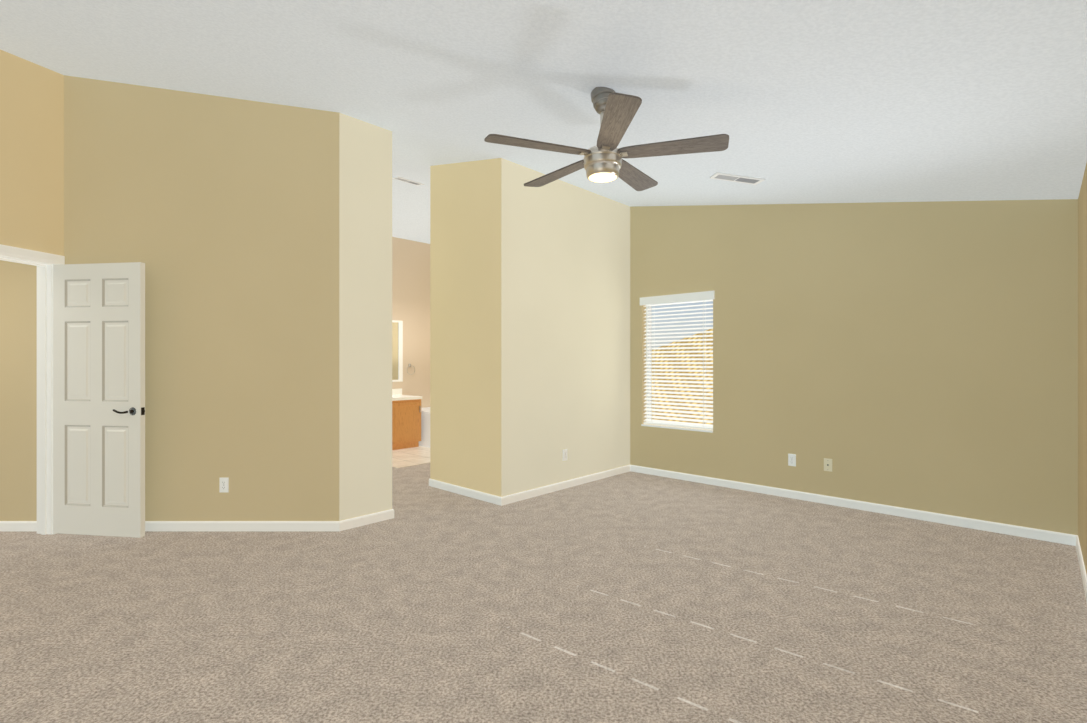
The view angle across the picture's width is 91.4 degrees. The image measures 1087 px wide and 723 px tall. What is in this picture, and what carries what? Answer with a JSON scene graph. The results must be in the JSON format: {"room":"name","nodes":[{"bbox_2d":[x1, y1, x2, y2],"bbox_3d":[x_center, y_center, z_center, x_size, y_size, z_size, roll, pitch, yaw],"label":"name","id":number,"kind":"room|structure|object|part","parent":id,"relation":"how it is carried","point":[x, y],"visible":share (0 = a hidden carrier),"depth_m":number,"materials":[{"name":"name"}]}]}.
{"room":"empty bedroom","nodes":[
{"label":"empty bedroom","id":0,"kind":"room"},
{"bbox_2d":[0,50,63,255],"bbox_3d":[-4.382,-0.740,0.664,0.130,4.100,7.000,0,0,10],"label":"wall","id":1,"kind":"structure","parent":0,"point":[31,94],"depth_m":3.87,"materials":[{"name":"paint"}]},
{"bbox_2d":[0,244,64,534],"bbox_3d":[-3.855,0.248,3.651,0.170,2.123,0.921,0,0,10],"label":"door frame","id":2,"kind":"structure","parent":1,"relation":"in","point":[44,262],"depth_m":4.01,"materials":[{"name":"white wood"}]},
{"bbox_3d":[-3.855,0.248,3.651,0.320,2.123,0.935,0,0,0],"label":"frame trim","id":3,"kind":"part","parent":2,"relation":"part of","materials":[{"name":"white wood"}]},
{"bbox_2d":[53,262,144,537],"bbox_3d":[-3.336,0.283,3.962,0.759,2.030,0.194,0,0,0],"label":"door","id":4,"kind":"structure","parent":1,"relation":"in","point":[99,308],"depth_m":3.95,"materials":[{"name":"white wood"}]},
{"bbox_2d":[0,75,391,520],"bbox_3d":[-3.933,-0.740,5.530,5.334,4.100,2.860,0,0,0],"label":"wall","id":5,"kind":"structure","parent":0,"point":[261,232],"depth_m":4.10,"materials":[{"name":"paint"}]},
{"bbox_2d":[0,509,393,530],"bbox_3d":[-3.849,1.272,5.529,5.201,0.075,2.881,0,0,0],"label":"baseboard","id":6,"kind":"structure","parent":5,"relation":"attached to","point":[342,525],"depth_m":4.09,"materials":[{"name":"white wood"}]},
{"bbox_2d":[219,478,228,491],"bbox_3d":[-2.470,0.955,4.096,0.070,0.115,0.008,0,0,0],"label":"wall outlet","id":7,"kind":"object","parent":5,"relation":"attached to","point":[223,482],"visible":1,"depth_m":4.09,"materials":[{"name":"white plastic"}]},
{"bbox_2d":[392,446,429,467],"bbox_3d":[-1.619,1.307,7.926,1.700,0.007,2.329,0,0,43],"label":"floor","id":8,"kind":"structure","parent":0,"point":[406,457],"depth_m":7.27,"materials":[{"name":"beige wood"}]},
{"bbox_2d":[392,388,421,449],"bbox_3d":[-2.423,0.870,7.854,0.595,0.880,1.090,0,0,43],"label":"bathroom vanity","id":9,"kind":"object","parent":8,"relation":"on","point":[406,409],"visible":0.38,"depth_m":7.88,"materials":[{"name":"brown wood"}]},
{"bbox_2d":[419,407,429,447],"bbox_3d":[-1.704,1.034,8.435,0.850,0.552,0.672,0,0,43],"label":"tub","id":10,"kind":"object","parent":8,"relation":"on","point":[425,411],"visible":0.05,"depth_m":8.09,"materials":[{"name":"white ceramic"}]},
{"bbox_2d":[392,237,429,407],"bbox_3d":[-2.975,-0.740,7.838,2.599,4.100,2.759,0,0,0],"label":"wall","id":11,"kind":"structure","parent":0,"point":[410,259],"depth_m":8.64,"materials":[{"name":"beige paint"}]},
{"bbox_2d":[392,320,402,381],"bbox_3d":[-2.622,-0.165,8.081,0.020,0.970,1.070,0,0,43],"label":"bathroom mirror","id":12,"kind":"object","parent":11,"relation":"attached to","point":[397,326],"visible":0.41,"depth_m":8.41,"materials":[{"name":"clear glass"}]},
{"bbox_2d":[0,463,1086,722],"bbox_3d":[-0.500,1.370,3.250,17.000,0.120,15.500,0,0,0],"label":"floor","id":13,"kind":"structure","parent":0,"point":[628,597],"depth_m":2.73,"materials":[{"name":"beige carpet"}]},
{"bbox_2d":[430,158,629,496],"bbox_3d":[-0.078,-0.740,5.968,2.231,4.100,2.276,0,0,0],"label":"wall block","id":14,"kind":"object","parent":13,"relation":"on","point":[530,286],"depth_m":5.30,"materials":[{"name":"beige paint"}]},
{"bbox_2d":[563,449,566,460],"bbox_3d":[0.224,0.965,5.473,0.008,0.115,0.070,0,0,43],"label":"wall outlet","id":15,"kind":"object","parent":14,"relation":"attached to","point":[564,450],"visible":1,"depth_m":5.47,"materials":[{"name":"white plastic"}]},
{"bbox_2d":[0,0,1086,243],"bbox_3d":[-2.212,-1.496,2.758,15.000,2.101,19.000,0,0,43],"label":"ceiling","id":16,"kind":"structure","parent":0,"point":[820,101],"depth_m":2.88,"materials":[{"name":"paint"}]},
{"bbox_2d":[392,177,423,184],"bbox_3d":[-1.701,-2.260,6.641,0.169,0.041,0.380,0,0,43],"label":"ceiling vent","id":17,"kind":"object","parent":16,"relation":"in","point":[396,178],"visible":0.97,"depth_m":6.62,"materials":[{"name":"white metal"}]},
{"bbox_2d":[484,87,728,190],"bbox_3d":[0.342,-1.283,2.958,1.311,0.509,1.267,0,0,0],"label":"ceiling fan","id":18,"kind":"object","parent":16,"relation":"hanging from","point":[603,162],"depth_m":2.90,"materials":[{"name":"brown wood"}]},
{"bbox_2d":[710,172,764,184],"bbox_3d":[1.616,-1.529,4.431,0.398,0.087,0.196,0,0,0],"label":"ceiling vent","id":19,"kind":"object","parent":16,"relation":"in","point":[720,176],"visible":1,"depth_m":4.41,"materials":[{"name":"white metal"}]},
{"bbox_2d":[630,199,1077,534],"bbox_3d":[1.024,-0.740,6.470,8.147,4.100,0.160,0,0,43],"label":"wall","id":20,"kind":"structure","parent":0,"point":[928,351],"depth_m":4.58,"materials":[{"name":"beige paint"}]},
{"bbox_2d":[641,306,712,432],"bbox_3d":[1.524,0.005,5.979,0.880,1.500,0.163,0,0,43],"label":"window","id":21,"kind":"structure","parent":20,"relation":"in","point":[649,425],"depth_m":6.29,"materials":[{"name":"white"}]},
{"bbox_2d":[640,291,714,429],"bbox_3d":[1.489,-0.009,5.942,0.717,1.481,0.680,0,0,0],"label":"window blind","id":22,"kind":"object","parent":21,"relation":"attached to","point":[707,296],"depth_m":5.94,"materials":[{"name":"white plastic"}]},
{"bbox_2d":[788,454,795,465],"bbox_3d":[2.383,0.945,5.083,0.070,0.115,0.008,0,0,43],"label":"outlet","id":23,"kind":"object","parent":20,"relation":"attached to","point":[791,457],"visible":1,"depth_m":5.08,"materials":[{"name":"white plastic"}]},
{"bbox_2d":[824,458,831,471],"bbox_3d":[2.611,0.950,4.866,0.070,0.115,0.012,0,0,43],"label":"outlet","id":24,"kind":"object","parent":20,"relation":"attached to","point":[827,462],"visible":1,"depth_m":4.86,"materials":[{"name":"beige plastic"}]},
{"bbox_2d":[1078,163,1086,573],"bbox_3d":[0.545,-0.740,0.176,0.160,4.100,10.002,0,0,43],"label":"wall","id":25,"kind":"structure","parent":0,"point":[1082,199],"depth_m":3.37,"materials":[{"name":"paint"}]},
{"bbox_2d":[429,465,1086,601],"bbox_3d":[-1.323,1.272,1.884,4.901,0.075,9.742,0,0,43],"label":"baseboard","id":26,"kind":"structure","parent":25,"relation":"attached to","point":[1057,537],"depth_m":4.90,"materials":[{"name":"white wood"}]},
{"label":"outside","id":27,"kind":"structure","parent":0,"visible":0},
{"bbox_2d":[651,329,712,424],"bbox_3d":[4.167,1.335,14.321,7.500,6.350,11.400,0,0,43],"label":"neighbouring house","id":28,"kind":"structure","parent":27,"point":[709,329],"depth_m":12.54,"materials":[{"name":"tile"}]}
]}

